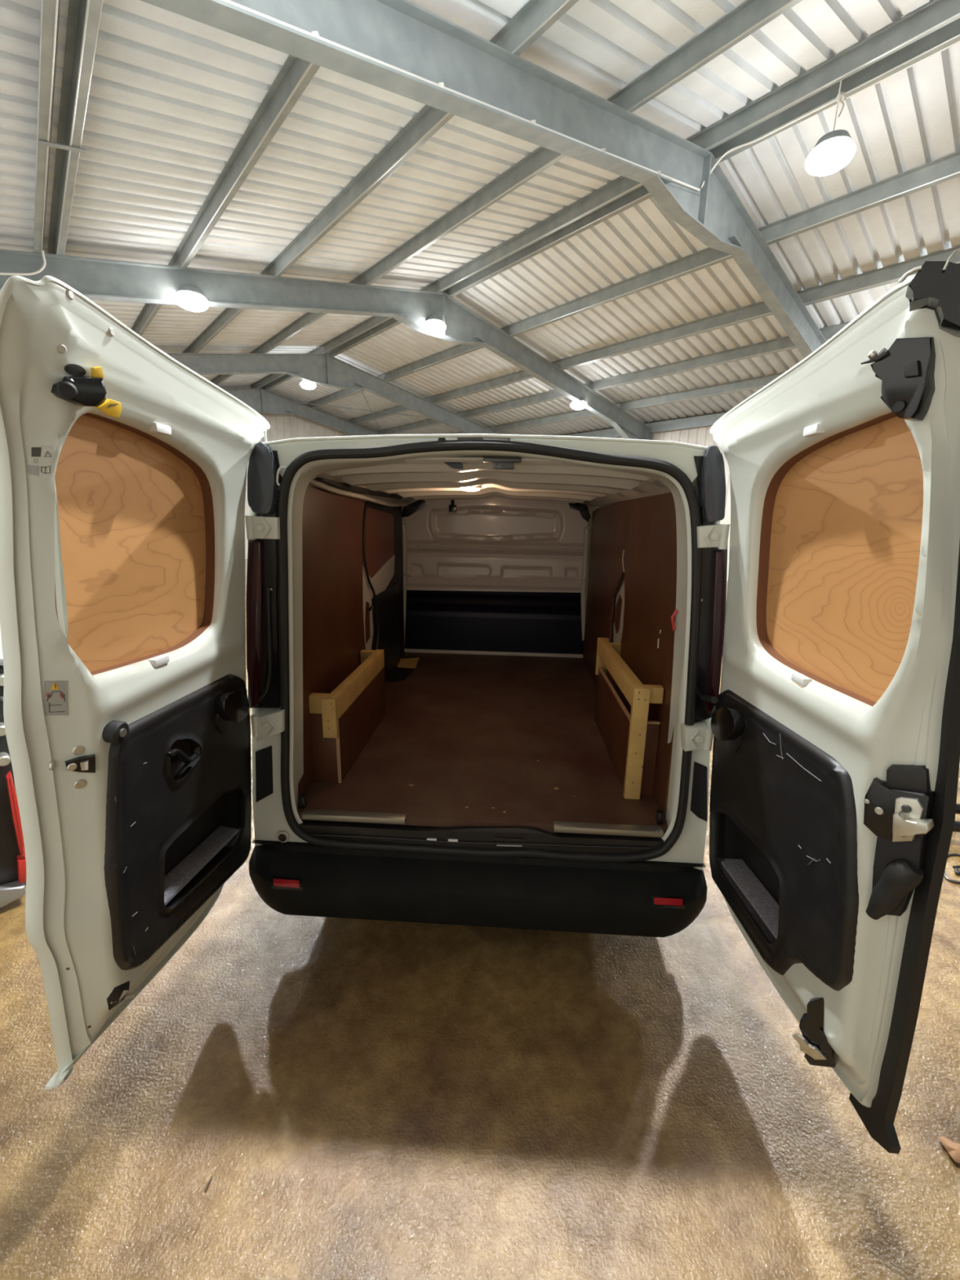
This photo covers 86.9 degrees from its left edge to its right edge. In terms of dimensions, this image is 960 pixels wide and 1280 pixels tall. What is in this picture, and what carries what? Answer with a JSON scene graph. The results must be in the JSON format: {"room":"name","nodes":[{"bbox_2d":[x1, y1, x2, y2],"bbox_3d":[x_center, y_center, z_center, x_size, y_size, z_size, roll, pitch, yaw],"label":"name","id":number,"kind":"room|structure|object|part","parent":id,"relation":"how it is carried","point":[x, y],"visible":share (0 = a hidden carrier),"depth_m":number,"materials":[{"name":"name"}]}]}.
{"room":"vehicle workshop","nodes":[
{"label":"vehicle workshop","id":0,"kind":"room"},
{"bbox_2d":[220,386,351,559],"bbox_3d":[-8.944,-6.735,20.783,17.672,6.680,0.200,-10,17,-40],"label":"wall","id":1,"kind":"structure","parent":0,"point":[282,427],"depth_m":21.01,"materials":[{"name":"grey metal"}]},
{"bbox_2d":[0,559,959,1279],"bbox_3d":[0.528,-0.725,10.908,17.600,0.150,28.900,-10,17,-40],"label":"floor","id":2,"kind":"structure","parent":0,"point":[360,1099],"depth_m":1.50,"materials":[{"name":"concrete"}]},
{"bbox_2d":[0,625,2,651],"bbox_3d":[-2.932,-0.093,3.525,0.640,1.900,0.600,-10,17,-40],"label":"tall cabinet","id":3,"kind":"object","parent":2,"relation":"on","point":[1,646],"visible":0.02,"depth_m":3.12,"materials":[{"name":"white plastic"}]},
{"bbox_2d":[0,648,26,907],"bbox_3d":[-2.309,0.572,2.253,0.560,1.150,0.408,13,18,41],"label":"machine","id":4,"kind":"object","parent":2,"relation":"on","point":[12,852],"visible":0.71,"depth_m":2.23,"materials":[{"name":"red metal"}]},
{"bbox_2d":[0,648,3,665],"bbox_3d":[-2.235,0.042,2.184,0.500,0.086,0.238,13,18,41],"label":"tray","id":5,"kind":"object","parent":4,"relation":"on","point":[1,652],"depth_m":2.10,"materials":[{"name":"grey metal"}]},
{"bbox_3d":[-2.003,0.163,2.124,0.080,0.044,0.043,13,18,41],"label":"knob","id":6,"kind":"part","parent":4,"relation":"part of","materials":[{"name":"metal"}]},
{"bbox_3d":[-2.031,0.376,2.147,0.080,0.044,0.043,13,18,41],"label":"knob","id":7,"kind":"part","parent":4,"relation":"part of","materials":[{"name":"metal"}]},
{"bbox_3d":[-2.042,0.507,2.168,0.080,0.044,0.043,13,18,41],"label":"knob","id":8,"kind":"part","parent":4,"relation":"part of","materials":[{"name":"metal"}]},
{"bbox_3d":[-2.034,0.771,2.222,0.050,0.418,0.027,13,18,41],"label":"red panel","id":9,"kind":"part","parent":4,"relation":"part of","materials":[{"name":"red paint"}]},
{"bbox_2d":[204,1175,213,1191],"bbox_3d":[-0.716,1.434,1.337,0.005,0.006,0.032,2,13,3],"label":"twig","id":10,"kind":"object","parent":2,"relation":"on","point":[209,1182],"visible":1,"depth_m":1.33,"materials":[{"name":"brown"}]},
{"bbox_2d":[223,388,383,435],"bbox_3d":[-8.513,-6.513,20.269,17.496,6.500,0.200,-10,17,-40],"label":"roof beam","id":11,"kind":"structure","parent":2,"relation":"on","point":[262,401],"depth_m":20.31,"materials":[{"name":"metal"}]},
{"bbox_2d":[360,388,382,434],"bbox_3d":[-4.228,-8.896,19.552,0.028,0.859,6.844,0,13,-3],"label":"rod","id":12,"kind":"object","parent":11,"relation":"attached to","point":[361,388],"visible":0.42,"depth_m":19.50,"materials":[{"name":"metal"}]},
{"bbox_2d":[0,248,653,439],"bbox_3d":[-0.880,-4.371,11.773,17.496,6.500,0.200,-10,17,-40],"label":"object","id":13,"kind":"structure","parent":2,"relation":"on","point":[96,279],"depth_m":9.21,"materials":[{"name":"metal"}]},
{"bbox_2d":[0,250,45,275],"bbox_3d":[-6.240,-4.945,6.635,0.892,0.532,0.028,-10,17,-40],"label":"conduit","id":14,"kind":"object","parent":13,"relation":"attached to","point":[43,266],"visible":1,"depth_m":6.82,"materials":[{"name":"white plastic"}]},
{"bbox_2d":[47,0,103,255],"bbox_3d":[-4.407,-5.008,5.394,0.144,0.213,28.700,-10,17,-40],"label":"roof purlin","id":15,"kind":"structure","parent":13,"relation":"attached to","point":[84,16],"depth_m":4.51,"materials":[{"name":"grey metal"}]},
{"bbox_2d":[173,284,208,311],"bbox_3d":[-4.558,-5.404,8.004,0.480,0.340,0.480,2,13,3],"label":"ceiling lamp","id":16,"kind":"object","parent":13,"relation":"hanging from","point":[189,297],"visible":1,"depth_m":7.88,"materials":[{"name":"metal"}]},
{"bbox_2d":[131,54,320,336],"bbox_3d":[-3.234,-5.521,6.319,0.144,0.213,28.700,-10,17,-40],"label":"roof purlin","id":17,"kind":"structure","parent":13,"relation":"attached to","point":[295,74],"depth_m":5.59,"materials":[{"name":"grey metal"}]},
{"bbox_2d":[182,0,578,353],"bbox_3d":[-2.121,-6.008,7.196,0.144,0.213,28.700,-10,17,-40],"label":"roof purlin","id":18,"kind":"structure","parent":13,"relation":"attached to","point":[535,17],"depth_m":6.02,"materials":[{"name":"grey metal"}]},
{"bbox_2d":[423,314,445,333],"bbox_3d":[-0.974,-6.816,10.936,0.480,0.340,0.480,2,13,3],"label":"ceiling lamp","id":19,"kind":"object","parent":13,"relation":"hanging from","point":[434,323],"visible":0.98,"depth_m":10.79,"materials":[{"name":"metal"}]},
{"bbox_2d":[210,0,802,385],"bbox_3d":[-0.788,-6.592,8.246,0.144,0.213,28.700,-10,17,-40],"label":"roof purlin","id":20,"kind":"structure","parent":13,"relation":"attached to","point":[751,15],"depth_m":5.62,"materials":[{"name":"grey metal"}]},
{"bbox_2d":[570,397,586,409],"bbox_3d":[2.854,-6.844,14.642,0.480,0.340,0.480,2,13,3],"label":"ceiling lamp","id":21,"kind":"object","parent":13,"relation":"hanging from","point":[575,405],"visible":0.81,"depth_m":14.50,"materials":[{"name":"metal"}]},
{"bbox_2d":[249,0,959,388],"bbox_3d":[0.522,-7.165,9.279,0.144,0.213,28.700,-10,17,-40],"label":"roof purlin","id":22,"kind":"structure","parent":13,"relation":"attached to","point":[935,15],"depth_m":6.17,"materials":[{"name":"grey metal"}]},
{"bbox_2d":[804,80,855,176],"bbox_3d":[3.953,-5.733,5.651,0.480,0.830,0.480,2,13,3],"label":"ceiling lamp","id":23,"kind":"object","parent":22,"relation":"hanging from","point":[834,149],"visible":1,"depth_m":5.60,"materials":[{"name":"metal"}]},
{"bbox_3d":[3.956,-5.893,5.613,0.016,0.500,0.014,2,13,3],"label":"hanging cord","id":24,"kind":"part","parent":23,"relation":"part of","materials":[{"name":"white plastic"}]},
{"bbox_2d":[376,322,848,435],"bbox_3d":[4.680,-6.933,13.074,0.144,0.232,28.700,-10,17,-40],"label":"roof purlin","id":25,"kind":"structure","parent":13,"relation":"attached to","point":[784,344],"depth_m":13.20,"materials":[{"name":"grey metal"}]},
{"bbox_2d":[305,151,959,408],"bbox_3d":[2.151,-7.115,10.755,0.144,0.232,28.700,-10,17,-40],"label":"roof purlin","id":26,"kind":"structure","parent":13,"relation":"attached to","point":[946,168],"depth_m":8.69,"materials":[{"name":"grey metal"}]},
{"bbox_2d":[563,412,726,438],"bbox_3d":[7.154,-6.688,15.358,0.070,0.310,28.700,-10,17,-40],"label":"beam","id":27,"kind":"structure","parent":13,"relation":"attached to","point":[708,420],"depth_m":16.40,"materials":[{"name":"metal"}]},
{"bbox_2d":[347,245,959,424],"bbox_3d":[3.592,-7.011,12.076,0.144,0.232,28.700,-10,17,-40],"label":"roof purlin","id":28,"kind":"structure","parent":13,"relation":"attached to","point":[891,273],"depth_m":10.69,"materials":[{"name":"grey metal"}]},
{"bbox_2d":[164,352,500,434],"bbox_3d":[-4.703,-5.444,16.029,17.496,6.500,0.200,-10,17,-40],"label":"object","id":29,"kind":"structure","parent":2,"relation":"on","point":[324,369],"depth_m":15.28,"materials":[{"name":"metal"}]},
{"bbox_2d":[32,0,60,253],"bbox_3d":[-4.554,-4.949,5.277,0.144,0.232,28.700,-10,17,-40],"label":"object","id":30,"kind":"structure","parent":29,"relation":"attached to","point":[50,9],"depth_m":4.38,"materials":[{"name":"grey metal"}]},
{"bbox_2d":[38,139,85,153],"bbox_3d":[-4.027,-4.759,4.889,0.360,0.079,0.070,-10,17,-40],"label":"strap","id":31,"kind":"object","parent":30,"relation":"attached to","point":[41,142],"visible":1,"depth_m":4.88,"materials":[{"name":"metal"}]},
{"bbox_2d":[300,380,315,389],"bbox_3d":[-5.413,-8.299,15.902,0.480,0.791,0.480,2,13,3],"label":"ceiling lamp","id":32,"kind":"object","parent":29,"relation":"hanging from","point":[304,384],"visible":0.67,"depth_m":15.82,"materials":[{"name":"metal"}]},
{"bbox_2d":[288,400,428,417],"bbox_3d":[-4.229,-8.847,19.563,6.844,0.859,0.028,4,14,11],"label":"rod","id":33,"kind":"object","parent":29,"relation":"attached to","point":[289,401],"visible":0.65,"depth_m":19.62,"materials":[{"name":"metal"}]},
{"bbox_2d":[0,248,959,1153],"bbox_3d":[0.043,-0.221,3.803,2.228,2.122,5.844,2,13,3],"label":"cargo van","id":34,"kind":"object","parent":2,"relation":"on","point":[484,675],"visible":1,"depth_m":1.53,"materials":[{"name":"white paint"}]},
{"bbox_2d":[45,692,51,698],"bbox_3d":[-0.907,0.117,1.066,0.009,0.014,0.002,-11,18,-40],"label":"sticker","id":35,"kind":"object","parent":34,"relation":"on","point":[48,695],"depth_m":1.06,"materials":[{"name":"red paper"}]},
{"bbox_3d":[-0.898,0.198,1.503,0.324,1.903,0.990,1,13,-1],"label":"door","id":36,"kind":"part","parent":34,"relation":"part of","materials":[{"name":"white paint"}]},
{"bbox_3d":[-0.895,0.555,1.615,0.105,0.853,0.772,1,13,-2],"label":"trim panel","id":37,"kind":"part","parent":34,"relation":"part of","materials":[{"name":"black plastic"}]},
{"bbox_3d":[-0.853,0.332,1.452,0.019,0.081,0.126,0,13,-4],"label":"grab handle","id":38,"kind":"part","parent":34,"relation":"part of","materials":[{"name":"black plastic"}]},
{"bbox_2d":[170,738,199,781],"bbox_3d":[-0.866,0.333,1.475,0.024,0.133,0.156,1,13,-1],"label":"door handle","id":39,"kind":"object","parent":34,"relation":"on","point":[184,753],"depth_m":1.49,"materials":[{"name":"black plastic"}]},
{"bbox_3d":[-0.854,0.262,1.693,0.020,0.108,0.106,1,13,-1],"label":"hinge seat","id":40,"kind":"part","parent":34,"relation":"part of","materials":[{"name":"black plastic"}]},
{"bbox_2d":[245,541,264,706],"bbox_3d":[-0.816,-0.050,1.865,0.089,0.618,0.050,2,13,3],"label":"tail lamp","id":41,"kind":"object","parent":34,"relation":"on","point":[255,597],"depth_m":1.84,"materials":[{"name":"red"}]},
{"bbox_2d":[247,442,281,707],"bbox_3d":[-0.787,-0.202,1.828,0.190,0.957,0.060,2,13,3],"label":"lamp","id":42,"kind":"object","parent":34,"relation":"attached to","point":[264,465],"depth_m":1.81,"materials":[{"name":"plastic"}]},
{"bbox_3d":[-0.739,0.931,1.938,0.133,0.041,0.032,2,13,3],"label":"reflector frame","id":43,"kind":"part","parent":34,"relation":"part of","materials":[{"name":"black plastic"}]},
{"bbox_3d":[-0.706,0.278,2.227,0.085,0.080,0.044,2,13,3],"label":"rail","id":44,"kind":"part","parent":34,"relation":"part of","materials":[{"name":"brown wood"}]},
{"bbox_3d":[-0.653,0.339,2.204,0.062,0.180,0.022,2,13,3],"label":"post","id":45,"kind":"part","parent":34,"relation":"part of","materials":[{"name":"brown wood"}]},
{"bbox_3d":[-0.617,0.202,2.612,0.046,0.105,0.830,2,13,3],"label":"rail","id":46,"kind":"part","parent":34,"relation":"part of","materials":[{"name":"brown wood"}]},
{"bbox_3d":[-0.638,-0.897,3.050,0.060,0.060,2.500,2,13,3],"label":"cant rail","id":47,"kind":"part","parent":34,"relation":"part of","materials":[{"name":"beige paint"}]},
{"bbox_3d":[-0.659,0.107,2.996,0.085,0.090,0.045,2,13,3],"label":"rail","id":48,"kind":"part","parent":34,"relation":"part of","materials":[{"name":"brown wood"}]},
{"bbox_3d":[-0.698,-0.041,3.728,0.030,0.660,0.857,2,13,3],"label":"door trim","id":49,"kind":"part","parent":34,"relation":"part of","materials":[{"name":"black plastic"}]},
{"bbox_2d":[461,488,479,491],"bbox_3d":[-0.050,-0.802,2.696,0.100,0.022,0.060,2,13,3],"label":"dome lamp","id":50,"kind":"object","parent":34,"relation":"attached to","point":[463,489],"depth_m":2.68,"materials":[{"name":"white plastic"}]},
{"bbox_3d":[-0.010,0.774,2.058,1.482,0.100,0.100,2,13,3],"label":"sill","id":51,"kind":"part","parent":34,"relation":"part of","materials":[{"name":"black plastic"}]},
{"bbox_3d":[0.720,0.097,2.989,0.062,0.220,0.030,2,13,3],"label":"post","id":52,"kind":"part","parent":34,"relation":"part of","materials":[{"name":"brown wood"}]},
{"bbox_3d":[0.774,0.061,2.938,0.080,0.085,0.045,2,13,3],"label":"rail","id":53,"kind":"part","parent":34,"relation":"part of","materials":[{"name":"brown wood"}]},
{"bbox_3d":[0.688,0.139,2.538,0.045,0.095,0.870,2,13,3],"label":"rail","id":54,"kind":"part","parent":34,"relation":"part of","materials":[{"name":"brown wood"}]},
{"bbox_3d":[0.801,-0.846,2.973,0.105,0.065,2.500,2,13,3],"label":"cant rail","id":55,"kind":"part","parent":34,"relation":"part of","materials":[{"name":"beige paint"}]},
{"bbox_3d":[0.664,0.442,2.149,0.066,0.503,0.026,2,13,3],"label":"post","id":56,"kind":"part","parent":34,"relation":"part of","materials":[{"name":"brown wood"}]},
{"bbox_3d":[0.726,0.228,2.134,0.080,0.070,0.040,2,13,3],"label":"rail","id":57,"kind":"part","parent":34,"relation":"part of","materials":[{"name":"brown wood"}]},
{"bbox_3d":[0.693,0.967,1.863,0.133,0.039,0.036,1,13,-1],"label":"reflector frame","id":58,"kind":"part","parent":34,"relation":"part of","materials":[{"name":"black plastic"}]},
{"bbox_2d":[693,444,728,722],"bbox_3d":[0.774,-0.160,1.742,0.174,0.954,0.060,2,13,3],"label":"lamp","id":59,"kind":"object","parent":34,"relation":"attached to","point":[710,563],"depth_m":1.72,"materials":[{"name":"plastic"}]},
{"bbox_2d":[705,550,725,714],"bbox_3d":[0.817,-0.020,1.772,0.071,0.579,0.050,2,13,3],"label":"tail lamp","id":60,"kind":"object","parent":34,"relation":"attached to","point":[715,574],"depth_m":1.75,"materials":[{"name":"red"}]},
{"bbox_3d":[0.824,0.303,1.646,0.021,0.139,0.098,2,13,3],"label":"hinge seat","id":61,"kind":"part","parent":34,"relation":"part of","materials":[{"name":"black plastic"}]},
{"bbox_3d":[0.851,0.596,1.501,0.087,0.772,0.740,1,13,1],"label":"trim panel","id":62,"kind":"part","parent":34,"relation":"part of","materials":[{"name":"black plastic"}]},
{"bbox_3d":[0.856,0.211,1.438,0.277,1.849,0.924,2,13,3],"label":"door","id":63,"kind":"part","parent":34,"relation":"part of","materials":[{"name":"white paint"}]},
{"bbox_3d":[0.856,0.359,1.014,0.028,0.106,0.044,-8,16,-33],"label":"lock plate","id":64,"kind":"part","parent":34,"relation":"part of","materials":[{"name":"metal"}]},
{"bbox_3d":[0.848,0.365,0.995,0.032,0.048,0.057,-8,16,-33],"label":"lock lever","id":65,"kind":"part","parent":34,"relation":"part of","materials":[{"name":"metal"}]},
{"bbox_2d":[140,0,826,358],"bbox_3d":[2.943,-3.299,7.518,17.496,6.500,0.200,-10,17,-40],"label":"roof beam","id":66,"kind":"structure","parent":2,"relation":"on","point":[405,35],"depth_m":4.67,"materials":[{"name":"metal"}]},
{"bbox_2d":[222,0,700,191],"bbox_3d":[-0.056,-4.715,4.427,7.905,1.590,0.073,-10,17,-40],"label":"conduit","id":67,"kind":"object","parent":66,"relation":"attached to","point":[314,33],"visible":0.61,"depth_m":4.14,"materials":[{"name":"white"}]},
{"bbox_2d":[259,17,959,390],"bbox_3d":[0.748,-7.216,9.469,0.144,0.232,28.700,-10,17,-40],"label":"roof purlin","id":68,"kind":"structure","parent":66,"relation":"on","point":[948,35],"depth_m":6.46,"materials":[{"name":"grey metal"}]},
{"bbox_2d":[836,90,845,118],"bbox_3d":[4.081,-6.036,5.724,0.090,0.339,0.220,5,14,15],"label":"cable","id":69,"kind":"object","parent":68,"relation":"hanging from","point":[842,95],"visible":0.89,"depth_m":5.72,"materials":[{"name":"white plastic"}]},
{"bbox_2d":[846,40,959,98],"bbox_3d":[6.899,-5.417,2.729,0.044,0.044,8.300,-10,17,-40],"label":"conduit","id":70,"kind":"object","parent":68,"relation":"on","point":[959,41],"visible":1,"depth_m":5.38,"materials":[{"name":"white"}]},
{"bbox_2d":[450,372,784,434],"bbox_3d":[5.866,-6.848,14.160,0.144,0.232,28.700,-10,17,-40],"label":"roof purlin","id":71,"kind":"structure","parent":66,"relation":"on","point":[758,382],"depth_m":14.79,"materials":[{"name":"grey metal"}]},
{"bbox_2d":[700,97,836,188],"bbox_3d":[3.568,-6.145,6.327,1.505,0.382,0.148,13,18,40],"label":"conduit","id":72,"kind":"object","parent":66,"relation":"attached to","point":[834,100],"visible":1,"depth_m":6.28,"materials":[{"name":"white"}]},
{"bbox_2d":[937,1136,959,1163],"bbox_3d":[1.356,1.443,1.431,0.080,0.011,0.067,2,13,3],"label":"dry leaf","id":73,"kind":"object","parent":2,"relation":"on","point":[953,1148],"visible":1,"depth_m":1.44,"materials":[{"name":"brown plant"}]},
{"bbox_2d":[943,853,959,884],"bbox_3d":[2.475,1.183,2.630,0.129,0.012,0.317,12,17,38],"label":"loose cable","id":74,"kind":"object","parent":2,"relation":"on","point":[946,877],"visible":0.47,"depth_m":2.56,"materials":[{"name":"black rubber"}]},
{"bbox_2d":[952,803,959,832],"bbox_3d":[2.854,1.058,2.885,0.532,0.150,0.242,3,13,9],"label":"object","id":75,"kind":"object","parent":2,"relation":"on","point":[957,824],"visible":0.02,"depth_m":2.81,"materials":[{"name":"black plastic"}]},
{"bbox_3d":[2.789,1.050,2.805,0.369,0.060,0.060,4,14,11],"label":"rail","id":76,"kind":"part","parent":75,"relation":"part of","materials":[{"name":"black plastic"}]},
{"bbox_3d":[2.932,0.998,2.952,0.348,0.060,0.060,3,13,9],"label":"rail","id":77,"kind":"part","parent":75,"relation":"part of","materials":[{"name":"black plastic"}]},
{"bbox_2d":[952,865,959,875],"bbox_3d":[2.459,1.181,2.610,0.089,0.014,0.042,-8,16,-32],"label":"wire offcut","id":78,"kind":"object","parent":2,"relation":"on","point":[955,867],"visible":1,"depth_m":2.60,"materials":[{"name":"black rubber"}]},
{"bbox_2d":[0,0,959,435],"bbox_3d":[0.579,-6.530,9.594,17.908,1.867,29.052,-10,17,-40],"label":"ceiling","id":79,"kind":"structure","parent":0,"point":[172,96],"depth_m":6.77,"materials":[{"name":"white metal"}]},
{"bbox_2d":[613,425,730,581],"bbox_3d":[7.253,-4.452,16.067,0.200,4.958,28.982,-10,17,-40],"label":"wall","id":80,"kind":"structure","parent":0,"point":[700,436],"depth_m":15.86,"materials":[{"name":"grey metal"}]}
]}

